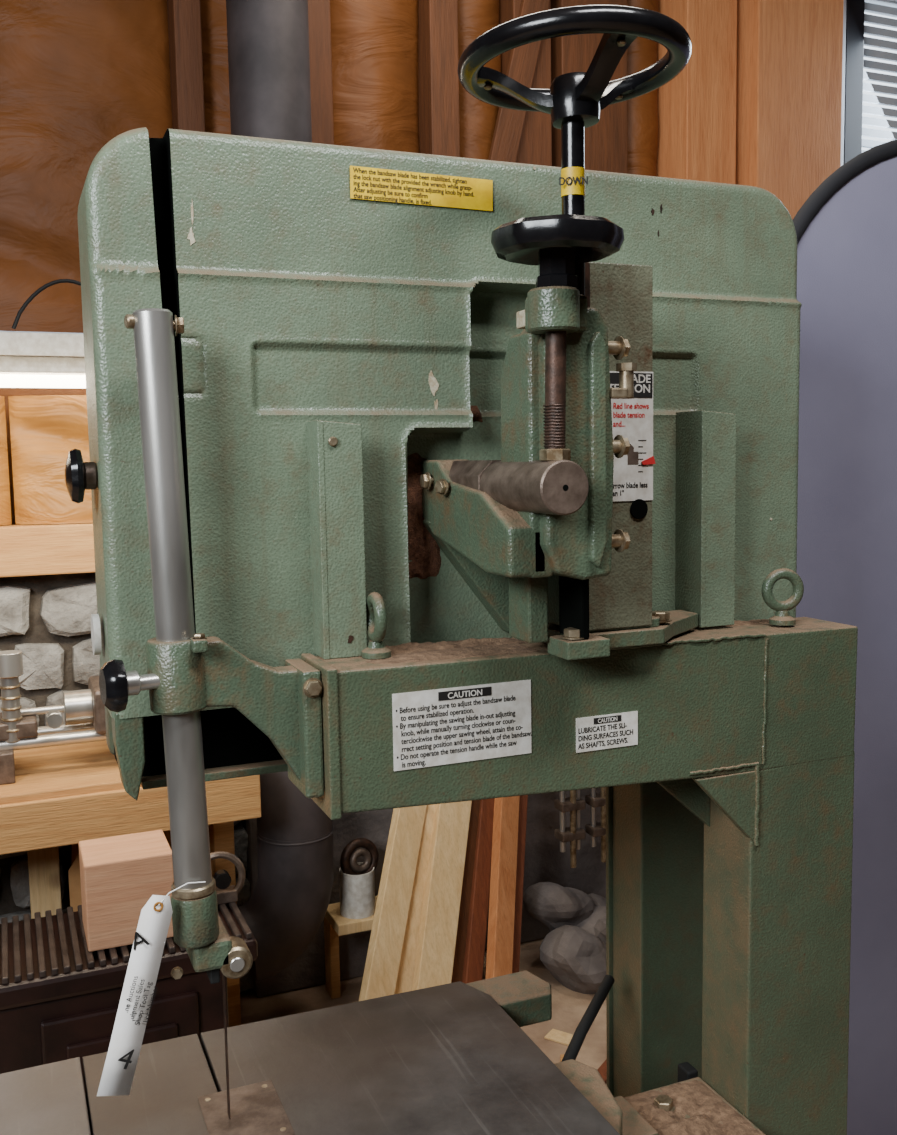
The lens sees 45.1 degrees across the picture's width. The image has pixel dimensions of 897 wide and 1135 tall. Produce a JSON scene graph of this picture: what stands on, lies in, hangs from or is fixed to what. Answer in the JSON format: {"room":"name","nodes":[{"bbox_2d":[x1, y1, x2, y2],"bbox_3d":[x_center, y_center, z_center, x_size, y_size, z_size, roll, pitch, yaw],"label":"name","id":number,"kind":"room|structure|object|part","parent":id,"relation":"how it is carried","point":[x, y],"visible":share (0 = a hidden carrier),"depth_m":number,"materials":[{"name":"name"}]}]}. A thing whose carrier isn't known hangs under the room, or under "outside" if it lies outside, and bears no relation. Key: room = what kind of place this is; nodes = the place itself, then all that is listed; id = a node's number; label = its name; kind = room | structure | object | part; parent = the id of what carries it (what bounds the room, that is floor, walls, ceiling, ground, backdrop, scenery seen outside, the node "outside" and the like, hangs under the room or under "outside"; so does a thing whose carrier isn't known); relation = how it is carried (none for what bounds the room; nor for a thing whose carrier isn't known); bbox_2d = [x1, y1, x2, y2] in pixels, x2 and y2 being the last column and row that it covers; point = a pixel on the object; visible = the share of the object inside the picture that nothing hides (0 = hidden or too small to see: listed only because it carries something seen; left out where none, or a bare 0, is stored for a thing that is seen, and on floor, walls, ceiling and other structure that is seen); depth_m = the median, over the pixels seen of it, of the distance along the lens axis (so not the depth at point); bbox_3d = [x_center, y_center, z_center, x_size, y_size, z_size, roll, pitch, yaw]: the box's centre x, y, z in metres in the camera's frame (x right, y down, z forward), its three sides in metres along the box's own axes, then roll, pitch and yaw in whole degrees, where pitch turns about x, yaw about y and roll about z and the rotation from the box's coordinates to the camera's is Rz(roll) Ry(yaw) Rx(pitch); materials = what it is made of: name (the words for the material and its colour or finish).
{"room":"woodworking shop","nodes":[
{"label":"woodworking shop","id":0,"kind":"room"},
{"bbox_2d":[0,572,253,993],"bbox_3d":[-1.869,0.753,2.902,2.679,1.390,0.075,-3,6,-22],"label":"wall","id":1,"kind":"structure","parent":0,"point":[47,618],"depth_m":3.15,"materials":[{"name":"white stone"}]},
{"bbox_2d":[0,331,84,356],"bbox_3d":[-1.111,-0.609,3.001,2.100,0.065,0.245,-3,6,-22],"label":"wall shelf","id":2,"kind":"object","parent":1,"relation":"attached to","point":[12,343],"depth_m":2.88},
{"bbox_2d":[0,356,85,387],"bbox_3d":[-1.196,-0.533,2.954,1.700,0.081,0.100,-3,6,-22],"label":"fluorescent light","id":3,"kind":"object","parent":1,"relation":"attached to","point":[15,371],"visible":0.19,"depth_m":2.95,"materials":[{"name":"beige"}]},
{"bbox_2d":[12,279,80,328],"bbox_3d":[-1.022,-0.706,2.901,0.289,0.137,0.010,-3,6,-22],"label":"hanging cord","id":4,"kind":"object","parent":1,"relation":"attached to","point":[54,282],"visible":0.65,"depth_m":2.87,"materials":[{"name":"black plastic"}]},
{"bbox_2d":[0,523,94,576],"bbox_3d":[-1.172,-0.052,3.095,4.200,0.140,0.120,-3,6,-22],"label":"trim","id":5,"kind":"structure","parent":1,"relation":"attached to","point":[26,549],"depth_m":3.05,"materials":[{"name":"brown wood"}]},
{"bbox_2d":[0,396,11,524],"bbox_3d":[-1.446,-0.288,2.953,0.450,0.363,0.078,-3,6,-22],"label":"wooden panel","id":6,"kind":"object","parent":5,"relation":"on","point":[5,504],"visible":1,"depth_m":3.06,"materials":[{"name":"orange wood"}]},
{"bbox_2d":[8,395,92,524],"bbox_3d":[-1.054,-0.311,3.114,0.380,0.363,0.079,-3,6,-22],"label":"wooden panel","id":7,"kind":"object","parent":5,"relation":"on","point":[44,429],"visible":0.56,"depth_m":3.07,"materials":[{"name":"light plywood"}]},
{"bbox_2d":[0,0,172,524],"bbox_3d":[-1.103,-1.201,3.160,0.600,2.200,0.099,-3,6,-22],"label":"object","id":8,"kind":"object","parent":1,"relation":"attached to","point":[76,76],"visible":0.42,"depth_m":3.13,"materials":[{"name":"wood"}]},
{"bbox_2d":[167,0,204,131],"bbox_3d":[-0.788,-1.169,3.293,0.080,2.300,0.140,-3,6,-22],"label":"stud","id":9,"kind":"object","parent":1,"relation":"attached to","point":[184,16],"depth_m":3.20,"materials":[{"name":"brown wood"}]},
{"bbox_2d":[200,0,230,134],"bbox_3d":[-0.607,-1.231,3.372,0.320,2.200,0.093,-3,6,-22],"label":"insulation batt","id":10,"kind":"object","parent":1,"relation":"attached to","point":[213,12],"visible":0.06,"depth_m":3.28,"materials":[{"name":"paper"}]},
{"bbox_2d":[226,0,333,982],"bbox_3d":[-0.509,-0.525,3.089,0.290,3.512,0.230,-3,6,-22],"label":"duct","id":11,"kind":"object","parent":1,"relation":"attached to","point":[269,61],"visible":0.46,"depth_m":3.11,"materials":[{"name":"grey metal"}]},
{"bbox_2d":[488,0,549,162],"bbox_3d":[0.238,-1.637,3.584,0.425,1.379,0.025,-3,6,-22],"label":"diagonal brace","id":12,"kind":"object","parent":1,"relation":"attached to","point":[523,59],"visible":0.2,"depth_m":3.57,"materials":[{"name":"brown wood"}]},
{"bbox_2d":[240,939,606,1084],"bbox_3d":[0.923,1.578,1.402,6.600,0.050,5.600,-3,6,-22],"label":"floor","id":13,"kind":"structure","parent":0,"point":[569,1007],"depth_m":3.38,"materials":[{"name":"brown concrete"}]},
{"bbox_2d":[0,887,257,1092],"bbox_3d":[-1.018,1.170,2.476,1.120,0.615,0.385,-3,6,-22],"label":"heater","id":14,"kind":"object","parent":13,"relation":"on","point":[60,999],"visible":0.48,"depth_m":2.40,"materials":[{"name":"brown metal"}]},
{"bbox_3d":[-0.727,1.177,2.429,0.340,0.400,0.015,-3,6,-22],"label":"door frame","id":15,"kind":"part","parent":14,"relation":"part of","materials":[{"name":"brown ceramic"}]},
{"bbox_3d":[-0.723,1.178,2.418,0.240,0.280,0.011,-3,6,-22],"label":"door panel","id":16,"kind":"part","parent":14,"relation":"part of","materials":[{"name":"brown ceramic"}]},
{"bbox_2d":[79,830,173,951],"bbox_3d":[-0.753,0.750,2.529,0.195,0.200,0.180,-3,6,-22],"label":"wood block","id":17,"kind":"object","parent":14,"relation":"on","point":[119,875],"visible":0.72,"depth_m":2.45,"materials":[{"name":"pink wood"}]},
{"bbox_2d":[210,851,245,904],"bbox_3d":[-0.563,0.769,2.669,0.126,0.128,0.070,-3,6,-22],"label":"gauge","id":18,"kind":"object","parent":14,"relation":"on","point":[226,893],"visible":0.59,"depth_m":2.67,"materials":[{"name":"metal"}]},
{"bbox_3d":[-0.556,0.765,2.651,0.040,0.040,0.030,-3,6,-22],"label":"knob","id":19,"kind":"part","parent":18,"relation":"part of","materials":[{"name":"black plastic"}]},
{"bbox_2d":[0,740,260,1026],"bbox_3d":[-1.277,0.995,2.843,1.500,0.900,0.480,-3,6,-22],"label":"workbench","id":20,"kind":"object","parent":13,"relation":"on","point":[61,795],"visible":0.27,"depth_m":2.77,"materials":[{"name":"brown wood"}]},
{"bbox_3d":[-1.129,0.993,3.036,0.080,0.860,0.080,-3,6,-22],"label":"bench leg","id":21,"kind":"part","parent":20,"relation":"part of","materials":[{"name":"brown wood"}]},
{"bbox_2d":[0,650,105,784],"bbox_3d":[-1.175,0.380,2.797,0.920,0.330,0.260,-3,6,-22],"label":"vise","id":22,"kind":"object","parent":20,"relation":"on","point":[84,710],"visible":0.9,"depth_m":2.79,"materials":[{"name":"silver metal"}]},
{"bbox_3d":[-1.123,0.346,2.772,0.044,0.200,0.044,-3,6,-22],"label":"tool post","id":23,"kind":"part","parent":22,"relation":"part of","materials":[{"name":"metal"}]},
{"bbox_3d":[-1.158,0.458,2.767,0.920,0.032,0.032,-3,6,-22],"label":"bed rod","id":24,"kind":"part","parent":22,"relation":"part of","materials":[{"name":"silver metal"}]},
{"bbox_3d":[-1.196,0.449,2.859,0.920,0.032,0.032,-3,6,-22],"label":"bed rod","id":25,"kind":"part","parent":22,"relation":"part of","materials":[{"name":"silver metal"}]},
{"bbox_2d":[68,830,171,911],"bbox_3d":[-0.887,0.894,3.092,0.380,0.483,0.255,-3,6,-22],"label":"scraps","id":26,"kind":"object","parent":20,"relation":"on","point":[74,871],"visible":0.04,"depth_m":2.96,"materials":[{"name":"brown wood"}]},
{"bbox_3d":[-0.675,0.964,3.244,0.060,0.860,0.080,-3,6,-22],"label":"bench leg","id":27,"kind":"part","parent":20,"relation":"part of","materials":[{"name":"brown wood"}]},
{"bbox_2d":[227,978,238,986],"bbox_3d":[-1.313,1.182,2.917,1.430,0.035,0.330,-3,6,-22],"label":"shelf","id":28,"kind":"object","parent":20,"relation":"attached to","point":[230,982],"depth_m":3.03,"materials":[{"name":"brown wood"}]},
{"bbox_2d":[324,896,377,998],"bbox_3d":[-0.271,1.226,3.443,0.210,0.285,0.170,-3,6,-22],"label":"stool","id":29,"kind":"object","parent":13,"relation":"on","point":[336,925],"visible":0.47,"depth_m":3.42,"materials":[{"name":"brown wood"}]},
{"bbox_3d":[-0.373,1.244,3.457,0.030,0.250,0.070,-3,6,-22],"label":"leg","id":30,"kind":"part","parent":29,"relation":"part of","materials":[{"name":"brown wood"}]},
{"bbox_2d":[339,838,378,918],"bbox_3d":[-0.284,0.969,3.396,0.116,0.236,0.111,0,6,9],"label":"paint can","id":31,"kind":"object","parent":29,"relation":"on","point":[357,879],"visible":1,"depth_m":3.36,"materials":[{"name":"metal"}]},
{"bbox_2d":[0,5,857,1134],"bbox_3d":[-0.064,0.481,1.378,1.520,2.172,1.000,-3,6,-22],"label":"bandsaw","id":32,"kind":"object","parent":13,"relation":"on","point":[413,479],"visible":1,"depth_m":1.41,"materials":[{"name":"green paint"}]},
{"bbox_3d":[-0.458,-0.112,1.322,0.022,0.067,0.066,-3,6,-22],"label":"door knob","id":33,"kind":"part","parent":32,"relation":"part of","materials":[{"name":"black plastic"}]},
{"bbox_3d":[-0.378,0.133,1.220,0.025,0.061,0.060,-4,6,-28],"label":"clamp knob","id":34,"kind":"part","parent":32,"relation":"part of","materials":[{"name":"black plastic"}]},
{"bbox_3d":[-0.400,-0.177,1.365,0.094,0.711,0.153,-3,6,-22],"label":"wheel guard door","id":35,"kind":"part","parent":32,"relation":"part of","materials":[{"name":"green paint"}]},
{"bbox_2d":[97,881,204,1095],"bbox_3d":[-0.342,0.488,1.247,0.140,0.228,0.018,-5,7,-33],"label":"paper tag","id":36,"kind":"object","parent":32,"relation":"attached to","point":[138,989],"visible":1,"depth_m":1.24,"materials":[{"name":"white paper"}]},
{"bbox_3d":[-0.321,0.048,1.262,0.063,0.685,0.044,-3,6,-22],"label":"guide post","id":37,"kind":"part","parent":32,"relation":"part of","materials":[{"name":"metal"}]},
{"bbox_2d":[175,315,176,335],"bbox_3d":[-0.312,-0.277,1.236,0.002,0.024,0.024,-3,6,-17],"label":"washer","id":38,"kind":"object","parent":32,"relation":"in","point":[175,315],"depth_m":1.23,"materials":[{"name":"metal"}]},
{"bbox_2d":[171,967,182,978],"bbox_3d":[-0.323,0.482,1.285,0.014,0.014,0.002,-3,6,-22],"label":"bolt","id":39,"kind":"object","parent":32,"relation":"in","point":[176,973],"depth_m":1.28,"materials":[{"name":"metal"}]},
{"bbox_3d":[-0.287,0.713,1.411,0.001,0.510,0.014,-3,6,-22],"label":"saw blade","id":40,"kind":"part","parent":32,"relation":"part of","materials":[{"name":"metal"}]},
{"bbox_3d":[-0.235,0.178,1.311,0.145,0.195,0.036,-3,6,-22],"label":"bracket arm","id":41,"kind":"part","parent":32,"relation":"part of","materials":[{"name":"green paint"}]},
{"bbox_2d":[303,678,322,697],"bbox_3d":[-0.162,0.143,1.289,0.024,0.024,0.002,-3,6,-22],"label":"bolt","id":42,"kind":"object","parent":32,"relation":"in","point":[312,687],"depth_m":1.28,"materials":[{"name":"metal"}]},
{"bbox_3d":[-0.159,0.207,1.342,0.014,0.184,0.122,-3,6,-22],"label":"arm plate","id":43,"kind":"part","parent":32,"relation":"part of","materials":[{"name":"green paint"}]},
{"bbox_3d":[-0.033,-0.496,1.416,0.200,0.040,0.001,-3,6,-22],"label":"label plate","id":44,"kind":"part","parent":32,"relation":"part of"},
{"bbox_3d":[-0.029,0.103,1.438,0.290,0.009,0.048,-3,6,-22],"label":"sawdust arm","id":45,"kind":"part","parent":32,"relation":"part of"},
{"bbox_2d":[425,472,430,489],"bbox_3d":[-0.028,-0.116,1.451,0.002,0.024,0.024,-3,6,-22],"label":"bolt","id":46,"kind":"object","parent":32,"relation":"in","point":[427,474],"depth_m":1.44,"materials":[{"name":"metal"}]},
{"bbox_2d":[439,479,448,494],"bbox_3d":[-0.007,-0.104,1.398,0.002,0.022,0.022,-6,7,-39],"label":"bolt","id":47,"kind":"object","parent":32,"relation":"in","point":[443,483],"depth_m":1.39,"materials":[{"name":"metal"}]},
{"bbox_3d":[-0.005,0.110,1.392,0.240,0.004,0.075,-3,6,-22],"label":"sawdust arm","id":48,"kind":"part","parent":32,"relation":"part of"},
{"bbox_3d":[0.019,0.196,1.352,0.188,0.096,0.001,-3,6,-22],"label":"label plate","id":49,"kind":"part","parent":32,"relation":"part of","materials":[{"name":"white paper"}]},
{"bbox_3d":[0.086,-0.206,1.563,0.948,0.712,0.157,-3,6,-22],"label":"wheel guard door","id":50,"kind":"part","parent":32,"relation":"part of","materials":[{"name":"green paint"}]},
{"bbox_3d":[0.119,-0.363,1.200,0.147,0.033,0.146,-3,6,-22],"label":"lock knob","id":51,"kind":"part","parent":32,"relation":"part of","materials":[{"name":"black plastic"}]},
{"bbox_2d":[562,635,583,639],"bbox_3d":[0.156,0.086,1.341,0.031,0.002,0.031,-3,6,-15],"label":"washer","id":52,"kind":"object","parent":32,"relation":"in","point":[564,637],"depth_m":1.33,"materials":[{"name":"metal"}]},
{"bbox_3d":[0.221,0.719,1.717,0.024,0.058,0.216,2,6,26],"label":"tilt lever","id":53,"kind":"part","parent":32,"relation":"part of","materials":[{"name":"black"}]},
{"bbox_3d":[0.211,0.218,1.434,0.094,0.046,0.001,-3,6,-22],"label":"label plate","id":54,"kind":"part","parent":32,"relation":"part of","materials":[{"name":"white paper"}]},
{"bbox_2d":[613,336,625,359],"bbox_3d":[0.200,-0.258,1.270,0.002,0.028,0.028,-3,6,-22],"label":"bolt","id":55,"kind":"object","parent":32,"relation":"in","point":[619,344],"depth_m":1.26,"materials":[{"name":"metal"}]},
{"bbox_2d":[614,529,625,551],"bbox_3d":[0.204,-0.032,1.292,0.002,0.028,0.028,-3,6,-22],"label":"bolt","id":56,"kind":"object","parent":32,"relation":"in","point":[619,536],"depth_m":1.28,"materials":[{"name":"metal"}]},
{"bbox_2d":[614,435,625,457],"bbox_3d":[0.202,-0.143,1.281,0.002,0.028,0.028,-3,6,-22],"label":"bolt","id":57,"kind":"object","parent":32,"relation":"in","point":[619,441],"depth_m":1.27,"materials":[{"name":"metal"}]},
{"bbox_3d":[0.251,0.085,1.483,0.256,0.020,0.136,-3,6,-22],"label":"slide plate","id":58,"kind":"part","parent":32,"relation":"part of","materials":[{"name":"green paint"}]},
{"bbox_3d":[0.218,-0.152,1.388,0.097,0.464,0.011,-3,6,-22],"label":"scale plate","id":59,"kind":"part","parent":32,"relation":"part of","materials":[{"name":"grey metal"}]},
{"bbox_3d":[0.225,-0.168,1.383,0.086,0.165,0.001,-3,6,-22],"label":"label plate","id":60,"kind":"part","parent":32,"relation":"part of","materials":[{"name":"white paper"}]},
{"bbox_3d":[0.404,0.875,1.933,0.198,1.220,0.094,-3,6,-22],"label":"frame","id":61,"kind":"part","parent":32,"relation":"part of","materials":[{"name":"green paint"}]},
{"bbox_3d":[0.412,0.084,1.613,0.260,0.006,0.035,-3,6,-22],"label":"sawdust arm","id":62,"kind":"part","parent":32,"relation":"part of"},
{"bbox_2d":[359,795,527,1000],"bbox_3d":[0.039,0.787,3.357,0.360,1.161,0.851,2,6,24],"label":"wooden planks","id":63,"kind":"object","parent":13,"relation":"on","point":[442,866],"visible":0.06,"depth_m":3.31,"materials":[{"name":"brown wood"}]},
{"bbox_2d":[523,882,605,993],"bbox_3d":[0.499,1.212,3.610,0.468,0.320,0.406,-3,6,-22],"label":"stone pile","id":64,"kind":"object","parent":13,"relation":"on","point":[573,950],"visible":0.73,"depth_m":3.51,"materials":[{"name":"stone"}]},
{"bbox_2d":[544,1029,606,1082],"bbox_3d":[0.075,1.423,2.745,1.046,0.019,1.011,-3,6,-22],"label":"scraps","id":65,"kind":"object","parent":13,"relation":"on","point":[554,1035],"visible":0.03,"depth_m":3.16,"materials":[{"name":"wood"}]},
{"bbox_2d":[793,140,896,244],"bbox_3d":[1.294,0.235,2.546,1.432,2.376,0.034,-3,6,-22],"label":"rim","id":66,"kind":"object","parent":13,"relation":"on","point":[843,174],"visible":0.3,"depth_m":2.23,"materials":[{"name":"black rubber"}]},
{"bbox_2d":[796,156,896,1134],"bbox_3d":[1.294,0.235,2.546,1.398,2.342,0.006,-3,6,-22],"label":"fabric","id":67,"kind":"object","parent":66,"relation":"attached to","point":[847,254],"visible":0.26,"depth_m":2.34,"materials":[{"name":"grey fabric"}]},
{"bbox_2d":[245,788,605,997],"bbox_3d":[0.103,0.638,3.714,1.610,1.390,0.080,-3,6,-22],"label":"wall concrete","id":68,"kind":"structure","parent":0,"point":[544,861],"depth_m":3.57,"materials":[{"name":"concrete"}]},
{"bbox_2d":[308,0,333,144],"bbox_3d":[-0.419,-1.191,3.446,0.080,2.300,0.140,-3,6,-22],"label":"stud","id":69,"kind":"object","parent":68,"relation":"attached to","point":[319,16],"depth_m":3.35,"materials":[{"name":"brown wood"}]},
{"bbox_2d":[330,0,419,152],"bbox_3d":[-0.233,-1.252,3.525,0.330,2.200,0.104,-3,6,-22],"label":"wooden board","id":70,"kind":"object","parent":68,"relation":"attached to","point":[374,43],"visible":0.23,"depth_m":3.46,"materials":[{"name":"wood"}]},
{"bbox_2d":[418,0,459,156],"bbox_3d":[-0.031,-1.214,3.606,0.100,2.300,0.140,-3,6,-22],"label":"stud","id":71,"kind":"object","parent":68,"relation":"attached to","point":[438,79],"depth_m":3.51,"materials":[{"name":"brown wood"}]},
{"bbox_2d":[458,0,500,159],"bbox_3d":[0.104,-1.272,3.663,0.200,2.200,0.088,-3,6,-22],"label":"insulation batt","id":72,"kind":"object","parent":68,"relation":"attached to","point":[477,118],"visible":0.08,"depth_m":3.60,"materials":[{"name":"paper"}]},
{"bbox_2d":[499,0,551,165],"bbox_3d":[0.264,-1.231,3.728,0.140,2.300,0.140,-3,6,-22],"label":"stud","id":73,"kind":"object","parent":68,"relation":"attached to","point":[535,146],"depth_m":3.64,"materials":[{"name":"brown wood"}]},
{"bbox_2d":[554,790,585,867],"bbox_3d":[0.351,0.703,3.622,0.088,0.530,0.290,-3,6,-22],"label":"clamp","id":74,"kind":"object","parent":68,"relation":"hanging from","point":[573,804],"visible":0.42,"depth_m":3.51,"materials":[{"name":"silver metal"}]},
{"bbox_2d":[551,0,627,173],"bbox_3d":[0.486,-1.244,3.819,0.260,2.300,0.140,-3,6,-22],"label":"stud","id":75,"kind":"object","parent":68,"relation":"attached to","point":[606,141],"depth_m":3.73,"materials":[{"name":"brown wood"}]},
{"bbox_2d":[585,787,605,862],"bbox_3d":[0.457,0.697,3.666,0.088,0.530,0.290,-3,6,-22],"label":"clamp","id":76,"kind":"object","parent":68,"relation":"hanging from","point":[595,829],"visible":0.26,"depth_m":3.55,"materials":[{"name":"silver metal"}]},
{"bbox_2d":[657,0,736,183],"bbox_3d":[0.906,-0.567,4.014,0.210,3.700,0.220,-3,6,-22],"label":"wooden board","id":77,"kind":"object","parent":68,"relation":"attached to","point":[697,108],"depth_m":3.81,"materials":[{"name":"brown wood"}]},
{"bbox_2d":[736,0,843,219],"bbox_3d":[1.219,-0.581,4.100,0.375,3.700,0.300,-3,6,-22],"label":"wooden board","id":78,"kind":"object","parent":68,"relation":"attached to","point":[790,52],"depth_m":3.85,"materials":[{"name":"brown wood"}]},
{"bbox_2d":[627,0,658,176],"bbox_3d":[0.690,-1.306,3.905,0.190,2.200,0.105,-3,6,-22],"label":"insulation batt","id":79,"kind":"object","parent":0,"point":[643,124],"visible":0.14,"depth_m":3.84,"materials":[{"name":"paper"}]},
{"bbox_3d":[-0.877,-0.480,3.450,5.060,3.700,0.100,-3,6,-22],"label":"panel","id":80,"kind":"object","parent":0,"visible":0},
{"bbox_2d":[841,0,845,165],"bbox_3d":[1.462,-1.680,4.241,0.090,1.150,0.160,-3,6,-22],"label":"frame","id":81,"kind":"object","parent":80,"relation":"attached to","point":[844,7],"visible":0.03,"depth_m":4.16,"materials":[{"name":"grey paint"}]},
{"bbox_2d":[843,0,864,164],"bbox_3d":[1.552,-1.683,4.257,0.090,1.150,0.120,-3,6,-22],"label":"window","id":82,"kind":"structure","parent":81,"relation":"attached to","point":[855,9],"depth_m":4.18,"materials":[{"name":"grey"}]},
{"bbox_2d":[865,0,896,17],"bbox_3d":[1.936,-2.286,4.383,1.100,0.070,0.160,-3,6,-22],"label":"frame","id":83,"kind":"object","parent":80,"relation":"attached to","point":[867,1],"visible":0.02,"depth_m":4.29,"materials":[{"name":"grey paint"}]},
{"bbox_2d":[865,2,896,16],"bbox_3d":[1.996,-2.217,4.379,0.840,0.028,0.015,-3,6,-22],"label":"blind slat","id":84,"kind":"object","parent":83,"relation":"hanging from","point":[869,7],"visible":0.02,"depth_m":4.25,"materials":[{"name":"grey paint"}]},
{"bbox_2d":[868,0,896,5],"bbox_3d":[1.995,-2.260,4.375,0.840,0.028,0.015,-3,6,-22],"label":"blind slat","id":85,"kind":"object","parent":83,"relation":"attached to","point":[879,1],"visible":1,"depth_m":4.26,"materials":[{"name":"grey paint"}]},
{"bbox_3d":[2.649,-0.687,4.905,0.500,3.700,0.100,-3,6,-22],"label":"panel","id":86,"kind":"object","parent":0,"visible":0},
{"bbox_3d":[2.422,-1.736,4.637,0.070,1.150,0.160,-3,6,-22],"label":"frame","id":87,"kind":"object","parent":86,"relation":"attached to","visible":0},
{"bbox_2d":[862,139,885,147],"bbox_3d":[2.005,-1.704,4.430,0.840,0.028,0.015,-3,6,-22],"label":"blind slat","id":88,"kind":"object","parent":87,"relation":"attached to","point":[866,143],"visible":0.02,"depth_m":4.29,"materials":[{"name":"grey paint"}]},
{"bbox_2d":[862,127,896,139],"bbox_3d":[2.004,-1.746,4.426,0.840,0.028,0.015,-3,6,-22],"label":"blind slat","id":89,"kind":"object","parent":87,"relation":"attached to","point":[867,132],"visible":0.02,"depth_m":4.30,"materials":[{"name":"grey paint"}]},
{"bbox_2d":[862,116,896,128],"bbox_3d":[2.003,-1.789,4.422,0.840,0.028,0.015,-3,6,-22],"label":"blind slat","id":90,"kind":"object","parent":87,"relation":"attached to","point":[877,122],"visible":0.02,"depth_m":4.29,"materials":[{"name":"grey paint"}]},
{"bbox_2d":[862,105,896,117],"bbox_3d":[2.003,-1.832,4.418,0.840,0.028,0.015,-3,6,-22],"label":"blind slat","id":91,"kind":"object","parent":87,"relation":"attached to","point":[879,111],"visible":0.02,"depth_m":4.29,"materials":[{"name":"grey paint"}]},
{"bbox_2d":[863,94,896,106],"bbox_3d":[2.002,-1.875,4.413,0.840,0.028,0.015,-3,6,-22],"label":"blind slat","id":92,"kind":"object","parent":87,"relation":"attached to","point":[867,98],"visible":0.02,"depth_m":4.29,"materials":[{"name":"grey paint"}]},
{"bbox_2d":[863,82,896,95],"bbox_3d":[2.001,-1.917,4.409,0.840,0.028,0.015,-3,6,-22],"label":"blind slat","id":93,"kind":"object","parent":87,"relation":"attached to","point":[869,87],"visible":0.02,"depth_m":4.28,"materials":[{"name":"grey paint"}]},
{"bbox_2d":[863,71,896,84],"bbox_3d":[2.001,-1.960,4.405,0.840,0.028,0.015,-3,6,-22],"label":"blind slat","id":94,"kind":"object","parent":87,"relation":"attached to","point":[871,76],"visible":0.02,"depth_m":4.28,"materials":[{"name":"grey paint"}]},
{"bbox_2d":[863,60,896,73],"bbox_3d":[2.000,-2.003,4.401,0.840,0.028,0.015,-3,6,-22],"label":"blind slat","id":95,"kind":"object","parent":87,"relation":"attached to","point":[867,64],"visible":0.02,"depth_m":4.27,"materials":[{"name":"grey paint"}]},
{"bbox_2d":[864,48,896,61],"bbox_3d":[1.999,-2.046,4.396,0.840,0.028,0.015,-3,6,-22],"label":"blind slat","id":96,"kind":"object","parent":87,"relation":"attached to","point":[869,53],"visible":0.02,"depth_m":4.27,"materials":[{"name":"grey paint"}]},
{"bbox_2d":[864,37,896,50],"bbox_3d":[1.998,-2.089,4.392,0.840,0.028,0.015,-3,6,-22],"label":"blind slat","id":97,"kind":"object","parent":87,"relation":"attached to","point":[871,42],"visible":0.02,"depth_m":4.26,"materials":[{"name":"grey paint"}]},
{"bbox_2d":[864,25,896,39],"bbox_3d":[1.998,-2.131,4.388,0.840,0.028,0.015,-3,6,-22],"label":"blind slat","id":98,"kind":"object","parent":87,"relation":"attached to","point":[868,30],"visible":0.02,"depth_m":4.26,"materials":[{"name":"grey paint"}]},
{"bbox_2d":[864,14,896,27],"bbox_3d":[1.997,-2.174,4.383,0.840,0.028,0.015,-3,6,-22],"label":"blind slat","id":99,"kind":"object","parent":87,"relation":"attached to","point":[870,19],"visible":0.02,"depth_m":4.25,"materials":[{"name":"grey paint"}]}
]}

